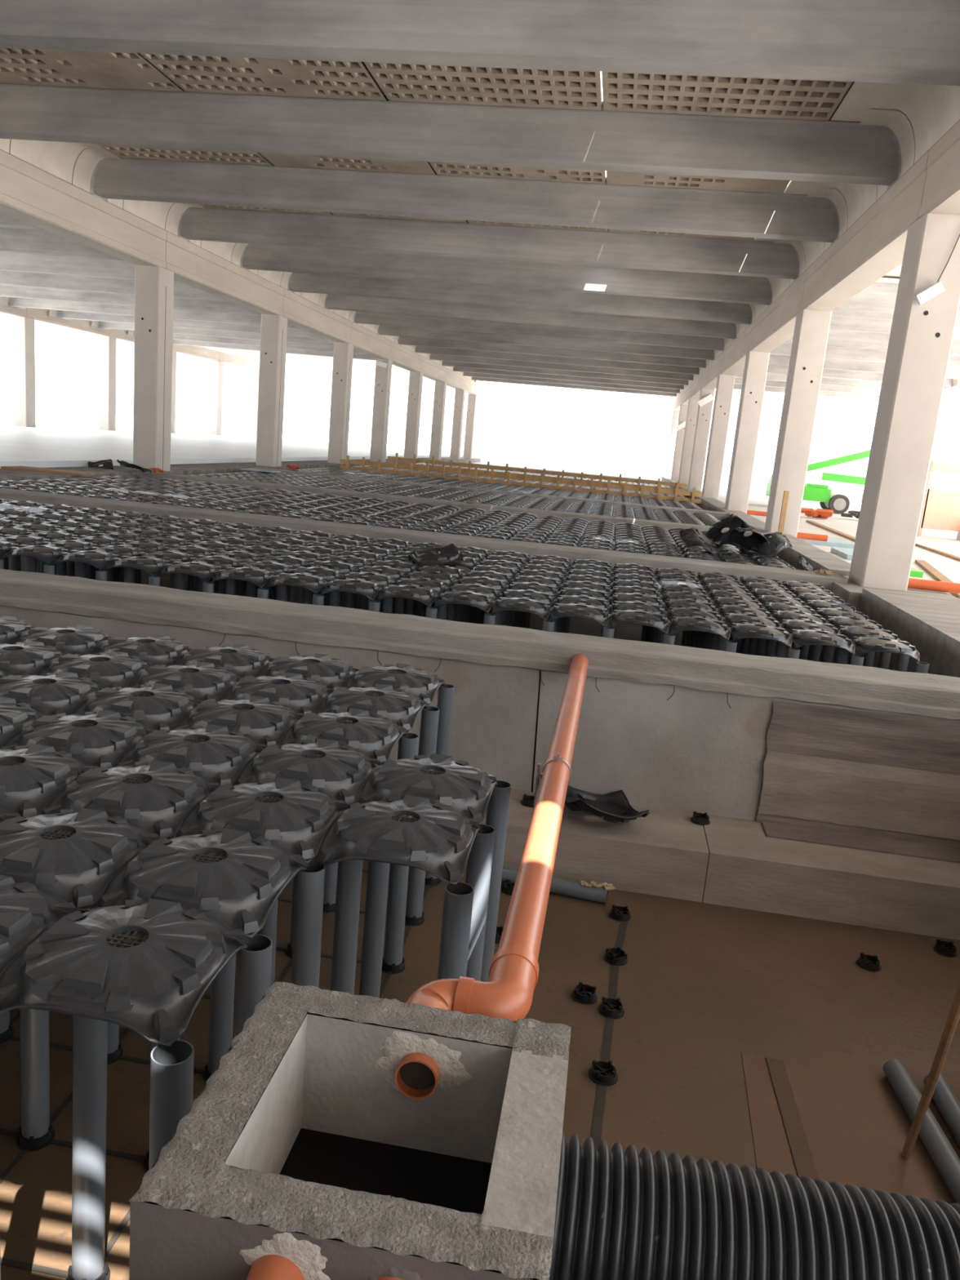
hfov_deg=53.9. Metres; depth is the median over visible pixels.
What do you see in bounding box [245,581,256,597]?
post
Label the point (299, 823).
dome form
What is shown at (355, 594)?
post
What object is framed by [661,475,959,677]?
wall
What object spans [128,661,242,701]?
dome form
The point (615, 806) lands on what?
dome form
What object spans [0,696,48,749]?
dome form
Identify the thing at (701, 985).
floor
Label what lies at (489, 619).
post
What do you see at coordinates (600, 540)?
dome form
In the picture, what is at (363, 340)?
roof beam
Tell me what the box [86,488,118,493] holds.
dome form
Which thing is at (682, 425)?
floodlight
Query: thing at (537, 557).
dome form
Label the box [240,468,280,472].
plastic sheet
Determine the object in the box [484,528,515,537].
dome form
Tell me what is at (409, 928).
strip
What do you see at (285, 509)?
dome form
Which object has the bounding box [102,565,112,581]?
post
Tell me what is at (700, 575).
dome form
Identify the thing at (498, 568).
dome form
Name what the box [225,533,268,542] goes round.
dome form
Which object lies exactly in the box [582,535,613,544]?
dome form
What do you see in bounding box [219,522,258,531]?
dome form
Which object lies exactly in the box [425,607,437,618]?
post
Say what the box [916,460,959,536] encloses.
barrier fence
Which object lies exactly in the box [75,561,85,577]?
post
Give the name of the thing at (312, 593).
post
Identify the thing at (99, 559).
dome form
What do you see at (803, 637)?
dome form
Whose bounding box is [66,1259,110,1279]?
cup
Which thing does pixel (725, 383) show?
concrete column
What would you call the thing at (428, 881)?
cup
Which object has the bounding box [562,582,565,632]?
post
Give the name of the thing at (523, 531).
dome form
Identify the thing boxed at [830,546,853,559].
sheets
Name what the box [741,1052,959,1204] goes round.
plywood sheet
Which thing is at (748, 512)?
tube
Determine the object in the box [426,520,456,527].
dome form
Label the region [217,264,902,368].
ceiling
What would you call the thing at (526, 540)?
dome form
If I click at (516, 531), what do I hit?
dome form
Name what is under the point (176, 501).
dome form
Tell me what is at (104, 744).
dome form
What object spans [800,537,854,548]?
sheets
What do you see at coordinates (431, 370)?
roof beam
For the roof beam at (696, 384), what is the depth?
50.81 m
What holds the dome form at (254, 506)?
on the post
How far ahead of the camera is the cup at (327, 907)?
6.19 m
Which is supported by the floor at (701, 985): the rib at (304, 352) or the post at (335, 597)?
the post at (335, 597)
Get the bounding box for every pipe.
[405,653,588,1021]
[501,866,608,903]
[537,1132,959,1279]
[883,1058,959,1204]
[924,1073,959,1146]
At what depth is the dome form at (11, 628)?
6.47 m
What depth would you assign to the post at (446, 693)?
6.45 m
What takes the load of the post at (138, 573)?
on the floor at (701, 985)
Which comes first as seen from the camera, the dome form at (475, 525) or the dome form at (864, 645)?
the dome form at (864, 645)
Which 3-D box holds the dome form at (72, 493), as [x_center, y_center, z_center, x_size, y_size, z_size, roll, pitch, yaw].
[-7.253,-2.538,16.587,0.576,0.133,0.576,6,12,7]
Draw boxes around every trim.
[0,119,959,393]
[531,671,540,791]
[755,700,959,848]
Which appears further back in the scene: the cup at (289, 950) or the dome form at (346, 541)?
the dome form at (346, 541)
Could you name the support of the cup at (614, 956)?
on the floor at (701, 985)
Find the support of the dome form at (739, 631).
on the post at (730, 646)
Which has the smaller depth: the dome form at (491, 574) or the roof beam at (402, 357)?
the dome form at (491, 574)
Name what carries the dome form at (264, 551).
on the post at (241, 584)
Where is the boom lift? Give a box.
[765,449,870,514]
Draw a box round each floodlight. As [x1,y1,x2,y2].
[375,360,386,368]
[675,421,685,431]
[697,393,714,406]
[915,281,944,305]
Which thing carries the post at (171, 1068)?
on the floor at (701, 985)
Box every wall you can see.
[0,456,506,480]
[0,488,848,648]
[0,568,959,821]
[142,471,763,554]
[249,466,728,521]
[415,462,675,488]
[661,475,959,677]
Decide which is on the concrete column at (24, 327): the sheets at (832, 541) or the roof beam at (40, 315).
the roof beam at (40, 315)
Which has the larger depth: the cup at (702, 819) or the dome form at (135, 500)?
the dome form at (135, 500)
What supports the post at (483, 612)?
on the floor at (701, 985)
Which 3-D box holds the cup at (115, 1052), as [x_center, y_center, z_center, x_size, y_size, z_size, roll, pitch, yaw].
[-1.828,2.009,4.624,0.151,0.058,0.151,7,12,7]
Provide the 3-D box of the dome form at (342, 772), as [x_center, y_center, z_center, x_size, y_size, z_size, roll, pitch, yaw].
[-0.799,0.605,4.492,0.576,0.133,0.576,7,12,7]
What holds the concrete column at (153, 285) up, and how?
on the wall at (213, 468)
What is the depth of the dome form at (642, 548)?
15.83 m
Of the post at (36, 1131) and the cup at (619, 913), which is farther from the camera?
the cup at (619, 913)
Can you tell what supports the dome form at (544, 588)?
on the post at (558, 620)
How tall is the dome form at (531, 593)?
0.133 m
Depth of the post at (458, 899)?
3.56 m
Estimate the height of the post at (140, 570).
1.425 m
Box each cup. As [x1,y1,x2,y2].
[0,1022,14,1044]
[16,1122,54,1151]
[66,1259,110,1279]
[106,1043,123,1064]
[144,1150,149,1172]
[203,1063,212,1082]
[285,942,292,957]
[323,902,335,912]
[382,957,404,973]
[404,911,424,925]
[424,877,440,885]
[494,925,503,943]
[501,879,514,895]
[520,793,534,807]
[571,981,597,1004]
[588,1059,617,1085]
[598,996,624,1018]
[604,946,627,965]
[608,904,631,921]
[690,811,710,825]
[856,951,881,972]
[933,938,957,957]
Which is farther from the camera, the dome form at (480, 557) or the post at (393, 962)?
the dome form at (480, 557)
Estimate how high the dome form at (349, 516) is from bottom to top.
0.133 m
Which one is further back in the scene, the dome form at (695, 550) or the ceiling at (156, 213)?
the ceiling at (156, 213)
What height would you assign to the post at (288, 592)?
1.425 m
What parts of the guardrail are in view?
post, post, post, post, post, post, post, post, post, post, post, post, post, post, post, post, post, post, post, post, post, post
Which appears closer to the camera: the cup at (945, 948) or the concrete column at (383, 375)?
the cup at (945, 948)
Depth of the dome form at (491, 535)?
15.55 m
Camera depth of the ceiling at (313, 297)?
33.71 m
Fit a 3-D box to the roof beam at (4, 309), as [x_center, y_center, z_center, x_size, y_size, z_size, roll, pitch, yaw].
[-23.578,-15.810,43.509,0.600,0.750,7.976,7,12,7]
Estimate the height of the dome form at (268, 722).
0.133 m
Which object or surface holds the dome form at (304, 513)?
on the post
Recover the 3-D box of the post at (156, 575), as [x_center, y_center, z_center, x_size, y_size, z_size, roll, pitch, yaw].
[-3.800,-0.242,11.011,0.110,1.425,0.110,7,12,7]
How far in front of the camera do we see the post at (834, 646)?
12.21 m
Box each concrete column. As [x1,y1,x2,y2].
[13,315,35,426]
[98,335,116,431]
[133,264,173,471]
[170,351,176,433]
[208,360,223,435]
[249,369,259,436]
[255,313,287,466]
[327,342,353,463]
[369,358,392,462]
[404,371,423,458]
[429,381,446,460]
[449,389,465,459]
[462,394,477,458]
[665,409,679,477]
[671,404,688,480]
[678,397,699,485]
[687,388,715,491]
[702,374,735,499]
[724,351,769,513]
[764,309,831,537]
[848,213,959,591]
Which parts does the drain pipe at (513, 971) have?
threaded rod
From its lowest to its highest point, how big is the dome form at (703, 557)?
0.133 m
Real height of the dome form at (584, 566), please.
0.133 m
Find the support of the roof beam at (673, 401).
on the concrete column at (676, 413)
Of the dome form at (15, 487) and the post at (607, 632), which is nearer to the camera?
the post at (607, 632)
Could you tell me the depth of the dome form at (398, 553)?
12.40 m
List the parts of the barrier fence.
post, panel, rail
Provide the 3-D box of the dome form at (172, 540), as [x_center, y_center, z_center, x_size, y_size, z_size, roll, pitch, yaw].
[-3.893,-1.207,11.729,0.576,0.133,0.576,7,12,7]
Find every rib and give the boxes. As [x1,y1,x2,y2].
[0,0,959,85]
[0,83,915,200]
[0,212,45,230]
[0,226,123,260]
[0,252,184,284]
[0,271,230,302]
[0,284,261,315]
[0,296,299,328]
[48,309,324,338]
[72,148,847,252]
[91,320,333,346]
[128,329,364,354]
[165,202,805,285]
[172,339,376,360]
[231,242,776,310]
[280,271,755,328]
[318,293,738,342]
[349,311,726,352]
[373,324,715,362]
[394,336,707,369]
[412,345,700,376]
[426,353,694,382]
[440,360,688,386]
[451,366,684,390]
[461,372,680,394]
[470,376,677,397]
[733,383,879,401]
[734,371,881,389]
[734,377,880,395]
[742,364,958,388]
[768,354,959,378]
[769,342,959,368]
[784,329,959,355]
[829,309,959,339]
[834,282,959,318]
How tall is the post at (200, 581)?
1.425 m
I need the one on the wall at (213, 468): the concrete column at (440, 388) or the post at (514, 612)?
the concrete column at (440, 388)
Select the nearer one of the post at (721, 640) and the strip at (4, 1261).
the strip at (4, 1261)
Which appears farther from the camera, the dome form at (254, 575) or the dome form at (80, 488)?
the dome form at (80, 488)
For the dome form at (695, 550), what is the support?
on the post
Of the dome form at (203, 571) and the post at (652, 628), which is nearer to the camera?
the dome form at (203, 571)
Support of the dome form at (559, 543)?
on the post
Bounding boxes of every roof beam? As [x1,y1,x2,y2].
[0,149,167,269]
[0,303,26,317]
[26,307,111,336]
[110,328,134,343]
[165,231,284,316]
[172,344,219,361]
[219,351,259,370]
[282,288,352,343]
[351,322,391,359]
[390,341,422,372]
[421,356,446,382]
[445,368,465,390]
[464,377,480,395]
[671,398,675,412]
[674,391,682,410]
[680,382,691,404]
[689,370,703,398]
[701,353,721,389]
[718,324,751,375]
[747,271,805,352]
[800,151,928,311]
[917,120,959,218]
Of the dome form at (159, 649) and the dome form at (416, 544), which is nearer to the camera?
the dome form at (159, 649)
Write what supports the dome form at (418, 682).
on the post
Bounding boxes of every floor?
[0,405,959,596]
[0,422,492,468]
[0,826,959,1279]
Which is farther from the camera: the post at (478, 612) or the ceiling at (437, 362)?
the ceiling at (437, 362)
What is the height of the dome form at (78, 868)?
0.133 m
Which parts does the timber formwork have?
post, post, post, post, post, post, post, post, post, post, post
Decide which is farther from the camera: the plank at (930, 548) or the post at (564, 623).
the plank at (930, 548)
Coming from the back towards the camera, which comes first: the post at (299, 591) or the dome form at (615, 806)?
the post at (299, 591)
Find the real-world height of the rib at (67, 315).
0.822 m
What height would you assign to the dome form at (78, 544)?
0.133 m
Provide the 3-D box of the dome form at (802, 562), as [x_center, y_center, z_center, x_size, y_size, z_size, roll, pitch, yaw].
[4.971,-1.148,14.445,0.275,0.250,0.247,6,12,3]
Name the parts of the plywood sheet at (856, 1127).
board strip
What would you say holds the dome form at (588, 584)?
on the post
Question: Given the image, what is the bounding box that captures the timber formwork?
[387,453,688,491]
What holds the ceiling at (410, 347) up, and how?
attached to the ceiling
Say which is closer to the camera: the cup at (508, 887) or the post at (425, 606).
the cup at (508, 887)
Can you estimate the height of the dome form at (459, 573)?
0.133 m
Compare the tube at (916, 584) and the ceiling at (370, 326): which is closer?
the tube at (916, 584)
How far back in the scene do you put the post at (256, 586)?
12.54 m
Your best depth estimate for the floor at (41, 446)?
38.19 m
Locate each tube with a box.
[746,510,766,516]
[796,532,827,541]
[906,577,959,593]
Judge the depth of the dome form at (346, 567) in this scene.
10.75 m
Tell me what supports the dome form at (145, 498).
on the post
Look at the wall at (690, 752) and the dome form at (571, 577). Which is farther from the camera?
the dome form at (571, 577)
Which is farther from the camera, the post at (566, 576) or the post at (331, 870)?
the post at (566, 576)
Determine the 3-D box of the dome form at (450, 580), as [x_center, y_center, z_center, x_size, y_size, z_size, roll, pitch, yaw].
[-0.545,-0.699,10.738,0.576,0.133,0.576,7,12,7]
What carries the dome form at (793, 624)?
on the post at (781, 650)
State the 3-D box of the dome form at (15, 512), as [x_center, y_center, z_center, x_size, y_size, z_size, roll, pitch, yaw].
[-6.585,-1.761,13.212,0.576,0.133,0.576,6,12,7]
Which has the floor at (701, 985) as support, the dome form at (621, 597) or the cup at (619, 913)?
the cup at (619, 913)
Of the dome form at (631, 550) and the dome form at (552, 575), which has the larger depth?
the dome form at (631, 550)
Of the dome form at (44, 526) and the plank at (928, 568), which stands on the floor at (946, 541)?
the plank at (928, 568)
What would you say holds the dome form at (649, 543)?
on the post
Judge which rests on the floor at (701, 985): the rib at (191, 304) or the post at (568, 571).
the post at (568, 571)
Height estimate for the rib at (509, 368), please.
0.822 m
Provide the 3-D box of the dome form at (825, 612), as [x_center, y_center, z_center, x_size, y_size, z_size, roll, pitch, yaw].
[4.112,-0.276,10.731,0.576,0.133,0.576,6,12,7]
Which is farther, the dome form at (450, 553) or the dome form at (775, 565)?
the dome form at (775, 565)
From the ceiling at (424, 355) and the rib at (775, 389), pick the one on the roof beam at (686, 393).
the rib at (775, 389)
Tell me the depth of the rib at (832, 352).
37.09 m
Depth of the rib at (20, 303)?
45.11 m
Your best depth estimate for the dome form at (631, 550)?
15.27 m
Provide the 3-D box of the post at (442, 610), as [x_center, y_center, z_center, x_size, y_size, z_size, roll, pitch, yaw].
[-0.453,0.267,10.020,0.110,1.425,0.110,7,12,7]
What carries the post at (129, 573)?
on the floor at (701, 985)
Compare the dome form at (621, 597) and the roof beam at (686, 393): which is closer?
the dome form at (621, 597)
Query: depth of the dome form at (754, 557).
16.11 m
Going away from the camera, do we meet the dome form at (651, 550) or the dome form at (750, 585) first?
the dome form at (750, 585)
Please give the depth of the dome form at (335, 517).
16.46 m
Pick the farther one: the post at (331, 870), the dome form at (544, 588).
the dome form at (544, 588)
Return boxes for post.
[0,553,6,569]
[0,558,4,568]
[0,1010,14,1044]
[6,556,8,569]
[10,555,21,571]
[16,1008,54,1151]
[26,556,36,572]
[37,559,39,573]
[40,560,49,573]
[43,564,55,574]
[53,830,73,835]
[56,561,66,576]
[66,561,75,576]
[66,911,110,1279]
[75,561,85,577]
[85,563,93,579]
[93,566,99,579]
[95,569,106,581]
[96,902,123,1064]
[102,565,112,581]
[112,567,117,582]
[117,566,121,582]
[120,567,124,582]
[124,567,135,583]
[134,568,137,583]
[137,568,139,583]
[139,569,141,583]
[144,1037,179,1172]
[148,576,159,586]
[149,1039,194,1168]
[150,570,159,576]
[169,573,171,587]
[171,573,173,588]
[172,573,174,588]
[174,573,185,590]
[186,574,190,591]
[190,575,193,591]
[193,576,197,591]
[197,577,206,591]
[202,582,213,593]
[203,853,235,1082]
[212,576,217,593]
[217,578,226,594]
[225,578,235,595]
[234,933,272,1037]
[236,579,245,596]
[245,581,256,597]
[255,585,260,597]
[257,587,268,599]
[257,795,281,985]
[264,582,273,599]
[273,585,277,599]
[276,584,288,601]
[285,753,319,957]
[287,585,289,601]
[288,585,291,602]
[290,860,324,987]
[294,586,305,604]
[308,590,311,604]
[310,591,319,604]
[312,594,324,605]
[323,720,346,912]
[324,592,329,605]
[328,591,340,606]
[330,807,363,994]
[339,591,344,607]
[343,591,354,608]
[353,593,357,608]
[357,594,367,609]
[359,817,392,998]
[368,600,380,612]
[380,599,382,612]
[382,597,393,613]
[382,732,418,973]
[392,597,395,613]
[394,597,404,614]
[404,598,415,615]
[404,706,439,925]
[414,600,424,617]
[423,604,432,617]
[424,684,454,885]
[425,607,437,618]
[436,604,447,620]
[437,882,474,979]
[446,604,456,621]
[454,604,463,622]
[462,604,470,622]
[465,823,494,981]
[469,605,476,623]
[475,607,482,623]
[480,610,487,623]
[480,780,511,982]
[483,613,495,624]
[491,608,502,625]
[501,610,507,626]
[506,610,512,626]
[511,610,516,626]
[519,611,524,627]
[523,612,528,627]
[526,612,530,628]
[542,620,554,631]
[546,612,557,631]
[552,602,559,632]
[556,595,562,632]
[560,587,564,632]
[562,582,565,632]
[564,576,567,632]
[565,570,568,633]
[567,564,571,633]
[601,619,613,635]
[601,626,614,638]
[640,625,644,641]
[642,625,646,641]
[646,592,660,641]
[648,601,662,642]
[652,606,665,642]
[655,614,667,643]
[658,626,671,643]
[662,633,675,644]
[680,631,686,646]
[684,631,690,646]
[688,631,695,647]
[693,631,700,648]
[697,631,706,648]
[703,631,711,648]
[709,633,718,649]
[716,635,728,650]
[724,640,737,653]
[734,639,742,653]
[739,638,749,654]
[746,638,757,655]
[755,638,767,656]
[764,639,777,657]
[774,640,787,657]
[777,490,789,534]
[786,647,799,658]
[799,644,809,660]
[808,644,821,662]
[818,644,822,662]
[820,644,834,662]
[831,646,835,662]
[834,647,848,664]
[848,648,859,664]
[849,654,864,666]
[862,652,875,666]
[877,652,891,669]
[894,653,909,671]
[914,662,928,673]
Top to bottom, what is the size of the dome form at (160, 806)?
0.133 m
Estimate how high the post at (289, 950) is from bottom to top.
1.445 m
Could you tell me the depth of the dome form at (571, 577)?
11.53 m
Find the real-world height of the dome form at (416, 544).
0.133 m
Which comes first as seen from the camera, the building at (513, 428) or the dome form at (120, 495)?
the dome form at (120, 495)
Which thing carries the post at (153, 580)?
on the floor at (701, 985)
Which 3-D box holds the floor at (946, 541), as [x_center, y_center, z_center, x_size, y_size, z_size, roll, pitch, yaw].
[17.035,-21.173,116.900,280.000,1.000,360.000,7,12,7]
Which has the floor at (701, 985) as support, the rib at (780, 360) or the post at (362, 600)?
the post at (362, 600)
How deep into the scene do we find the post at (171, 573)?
12.69 m
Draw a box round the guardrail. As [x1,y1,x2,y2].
[339,455,702,503]
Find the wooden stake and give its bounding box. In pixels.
[901,982,959,1158]
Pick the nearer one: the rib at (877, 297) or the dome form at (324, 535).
the dome form at (324, 535)
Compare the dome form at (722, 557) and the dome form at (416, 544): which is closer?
the dome form at (416, 544)
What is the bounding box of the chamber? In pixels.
[128,981,571,1279]
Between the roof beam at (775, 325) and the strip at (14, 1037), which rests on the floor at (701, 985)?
the strip at (14, 1037)
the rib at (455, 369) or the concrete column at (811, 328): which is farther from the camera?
the rib at (455, 369)
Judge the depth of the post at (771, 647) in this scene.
10.01 m
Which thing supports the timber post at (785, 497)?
on the wall at (929, 620)
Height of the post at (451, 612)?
1.425 m
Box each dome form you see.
[0,480,32,484]
[0,481,13,485]
[0,485,23,489]
[0,502,18,509]
[0,508,31,515]
[0,515,45,523]
[0,517,18,526]
[0,526,33,535]
[0,534,50,545]
[0,539,18,555]
[0,615,34,644]
[0,640,65,676]
[0,670,8,678]
[0,671,103,716]
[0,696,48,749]
[0,710,158,768]
[0,743,97,818]
[0,806,19,822]
[0,807,159,911]
[0,875,77,977]
[0,897,249,1046]
[1,500,42,506]
[1,544,68,564]
[8,484,43,488]
[10,624,111,655]
[12,522,61,531]
[13,506,55,512]
[18,487,53,493]
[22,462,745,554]
[25,511,70,519]
[26,530,78,540]
[28,483,61,487]
[36,503,77,510]
[38,650,151,688]
[39,486,72,491]
[39,519,85,528]
[40,760,221,839]
[43,539,97,551]
[49,490,84,496]
[50,509,93,517]
[53,549,119,569]
[54,526,103,537]
[57,485,89,490]
[64,515,108,524]
[68,489,102,494]
[71,535,123,546]
[71,683,202,730]
[72,506,113,515]
[80,493,115,499]
[80,523,126,533]
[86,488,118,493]
[88,458,113,469]
[88,513,129,522]
[89,544,146,557]
[91,634,191,666]
[97,531,146,542]
[97,828,307,937]
[98,493,132,498]
[104,520,148,529]
[104,555,170,575]
[109,511,149,519]
[111,497,146,502]
[115,491,146,497]
[115,724,267,786]
[116,459,151,472]
[118,540,168,552]
[122,528,168,537]
[125,517,167,526]
[128,495,161,502]
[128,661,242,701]
[138,550,194,564]
[142,535,190,547]
[143,500,177,506]
[143,524,187,533]
[145,494,176,500]
[145,515,185,523]
[157,560,222,582]
[159,498,191,505]
[163,532,209,542]
[163,545,215,557]
[164,521,205,530]
[173,643,275,677]
[173,695,304,745]
[174,497,205,502]
[175,503,209,509]
[175,777,348,863]
[182,518,222,527]
[184,528,227,538]
[186,540,235,552]
[186,555,243,569]
[190,502,222,508]
[203,525,244,534]
[205,500,235,506]
[207,506,240,512]
[207,536,252,547]
[211,566,275,587]
[212,550,262,563]
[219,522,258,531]
[220,672,334,717]
[221,505,253,511]
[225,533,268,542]
[230,545,279,557]
[234,503,265,509]
[234,738,381,805]
[236,560,293,575]
[240,510,273,515]
[241,529,283,539]
[248,541,295,552]
[252,508,284,515]
[257,526,297,535]
[257,555,310,568]
[257,653,359,693]
[264,506,296,512]
[266,537,309,547]
[266,572,328,594]
[272,513,306,519]
[276,550,324,562]
[280,707,407,764]
[281,533,322,543]
[284,511,316,518]
[288,566,344,582]
[293,546,338,557]
[295,509,326,515]
[295,530,334,539]
[305,516,338,522]
[306,541,351,552]
[306,560,358,574]
[315,514,348,521]
[315,683,428,733]
[317,795,480,885]
[321,537,362,547]
[321,577,382,599]
[322,555,371,568]
[325,512,357,519]
[333,534,373,543]
[336,550,382,562]
[338,520,372,525]
[340,571,395,588]
[344,662,444,706]
[347,518,380,524]
[349,546,393,558]
[355,565,407,581]
[356,515,388,522]
[358,753,497,824]
[360,542,403,554]
[368,560,417,574]
[372,523,405,528]
[372,537,412,549]
[377,583,439,606]
[380,520,413,528]
[381,555,418,568]
[388,519,419,527]
[393,551,413,555]
[393,577,448,595]
[395,516,426,524]
[401,546,440,554]
[404,570,457,586]
[405,526,439,533]
[407,543,465,567]
[411,542,444,546]
[413,524,445,533]
[417,564,466,579]
[419,522,451,530]
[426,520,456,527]
[433,556,479,569]
[435,590,496,613]
[440,530,473,536]
[446,528,478,536]
[446,582,502,600]
[451,524,483,533]
[455,575,509,593]
[457,522,487,531]
[457,546,491,558]
[460,550,485,563]
[463,569,513,585]
[471,564,518,579]
[474,533,507,539]
[478,559,523,573]
[479,531,511,539]
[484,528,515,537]
[484,555,527,567]
[488,525,519,534]
[490,550,531,562]
[492,596,551,620]
[499,588,555,608]
[506,581,559,599]
[509,537,542,543]
[511,533,546,543]
[512,574,562,591]
[515,531,547,540]
[517,568,564,584]
[520,528,551,537]
[522,564,567,577]
[527,559,569,572]
[530,554,572,566]
[544,541,577,546]
[546,537,579,546]
[547,534,581,544]
[550,602,609,626]
[551,532,582,541]
[554,594,610,613]
[558,586,610,604]
[560,580,611,595]
[564,573,611,589]
[564,785,649,823]
[566,568,612,582]
[568,563,612,577]
[571,559,613,571]
[578,541,613,550]
[579,544,612,550]
[580,538,613,547]
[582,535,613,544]
[609,608,669,633]
[610,591,663,607]
[610,600,666,615]
[611,578,659,591]
[611,585,662,599]
[612,568,656,579]
[612,573,657,586]
[613,538,646,546]
[613,541,647,549]
[613,544,648,551]
[613,563,654,573]
[614,548,648,554]
[646,542,678,547]
[647,545,680,551]
[648,547,682,555]
[650,551,684,557]
[653,567,696,577]
[655,572,700,582]
[657,577,703,588]
[658,583,708,595]
[661,590,712,604]
[663,597,717,612]
[666,606,724,622]
[668,615,730,639]
[678,545,707,551]
[679,527,721,557]
[680,548,712,555]
[682,551,718,559]
[686,555,721,561]
[696,571,739,581]
[699,577,744,586]
[702,582,751,594]
[703,514,749,546]
[707,588,756,600]
[711,595,764,608]
[716,604,772,617]
[717,551,748,558]
[718,548,744,554]
[718,555,753,561]
[719,527,769,554]
[721,612,782,627]
[722,559,758,565]
[728,622,792,647]
[738,531,792,557]
[738,576,782,585]
[743,581,789,591]
[745,553,777,558]
[749,555,783,561]
[749,587,797,599]
[754,559,789,565]
[756,594,806,606]
[759,562,795,568]
[763,601,817,614]
[771,609,827,623]
[779,617,840,634]
[782,580,824,590]
[788,586,834,596]
[789,628,855,654]
[796,592,844,603]
[798,555,813,570]
[805,599,857,611]
[815,607,870,620]
[826,615,884,630]
[838,624,900,640]
[852,635,919,661]
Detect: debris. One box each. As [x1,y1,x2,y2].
[149,467,165,472]
[285,464,299,469]
[466,500,477,503]
[580,880,615,890]
[800,507,833,518]
[813,568,832,575]
[840,511,859,518]
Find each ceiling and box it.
[9,138,877,229]
[83,81,913,282]
[122,199,824,271]
[200,240,789,298]
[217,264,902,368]
[257,270,764,319]
[300,292,746,335]
[334,309,732,348]
[362,323,720,357]
[384,335,711,366]
[403,344,703,373]
[419,352,697,379]
[433,360,691,384]
[830,81,959,163]
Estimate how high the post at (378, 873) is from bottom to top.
1.445 m
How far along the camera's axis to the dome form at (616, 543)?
16.40 m
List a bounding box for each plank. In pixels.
[805,520,855,542]
[914,559,959,599]
[915,542,959,561]
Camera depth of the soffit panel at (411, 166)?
18.46 m
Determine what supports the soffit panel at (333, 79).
attached to the ceiling at (852, 82)
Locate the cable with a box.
[937,234,959,282]
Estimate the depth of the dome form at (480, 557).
12.86 m
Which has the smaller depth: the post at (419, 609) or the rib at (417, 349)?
the post at (419, 609)
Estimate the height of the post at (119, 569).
1.425 m
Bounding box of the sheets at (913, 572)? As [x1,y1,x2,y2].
[850,563,923,577]
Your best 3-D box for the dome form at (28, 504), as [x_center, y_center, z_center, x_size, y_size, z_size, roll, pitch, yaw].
[-6.991,-2.051,14.409,0.576,0.133,0.576,7,12,7]
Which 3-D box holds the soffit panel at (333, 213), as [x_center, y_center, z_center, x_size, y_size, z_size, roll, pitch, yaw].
[-2.157,-9.934,21.294,3.324,0.100,3.170,7,12,7]
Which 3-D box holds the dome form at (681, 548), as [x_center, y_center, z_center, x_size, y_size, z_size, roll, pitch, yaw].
[3.860,-1.613,16.921,0.576,0.133,0.576,6,12,7]
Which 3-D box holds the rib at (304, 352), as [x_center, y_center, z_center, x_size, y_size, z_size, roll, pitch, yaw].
[-11.689,-18.746,60.588,17.770,0.822,2.000,7,12,7]
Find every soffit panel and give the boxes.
[0,47,182,91]
[97,143,272,165]
[139,53,386,101]
[199,204,331,214]
[259,152,435,174]
[330,212,466,222]
[364,62,601,110]
[429,161,605,183]
[467,220,607,231]
[601,71,852,120]
[606,170,790,193]
[608,228,754,239]
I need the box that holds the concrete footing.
[14,760,959,940]
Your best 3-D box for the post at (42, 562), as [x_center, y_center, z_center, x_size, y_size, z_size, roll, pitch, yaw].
[-5.433,-0.552,11.788,0.110,1.425,0.110,7,12,7]
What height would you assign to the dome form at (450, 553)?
0.295 m
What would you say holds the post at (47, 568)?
on the floor at (701, 985)
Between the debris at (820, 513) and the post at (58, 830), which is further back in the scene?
the debris at (820, 513)
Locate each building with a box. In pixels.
[448,398,542,454]
[634,425,710,471]
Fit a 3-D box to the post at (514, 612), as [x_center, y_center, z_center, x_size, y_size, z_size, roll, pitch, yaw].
[0.368,-0.002,11.637,0.110,1.425,0.110,7,12,7]
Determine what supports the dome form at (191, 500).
on the post
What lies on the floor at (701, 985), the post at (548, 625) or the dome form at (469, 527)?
the post at (548, 625)
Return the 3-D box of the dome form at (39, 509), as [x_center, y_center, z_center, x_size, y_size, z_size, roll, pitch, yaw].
[-6.503,-1.871,13.776,0.576,0.133,0.576,7,12,7]
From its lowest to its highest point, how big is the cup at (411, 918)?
0.058 m
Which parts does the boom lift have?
arm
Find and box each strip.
[0,1028,131,1184]
[0,1128,146,1161]
[0,1257,67,1278]
[9,1012,20,1023]
[9,1035,204,1074]
[104,911,325,1258]
[201,995,235,1004]
[275,946,361,963]
[277,897,386,916]
[379,884,430,998]
[590,920,627,1149]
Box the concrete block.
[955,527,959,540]
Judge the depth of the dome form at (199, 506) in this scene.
16.20 m
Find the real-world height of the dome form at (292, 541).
0.133 m
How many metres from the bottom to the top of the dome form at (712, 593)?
0.133 m
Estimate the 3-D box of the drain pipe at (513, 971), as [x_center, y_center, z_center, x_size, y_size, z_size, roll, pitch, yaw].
[0.240,1.297,5.016,0.356,1.644,5.064,7,12,7]
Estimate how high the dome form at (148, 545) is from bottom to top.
0.133 m
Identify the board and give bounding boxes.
[0,466,95,475]
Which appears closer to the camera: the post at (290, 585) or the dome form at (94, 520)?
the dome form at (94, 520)
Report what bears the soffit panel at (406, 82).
attached to the ceiling at (852, 82)

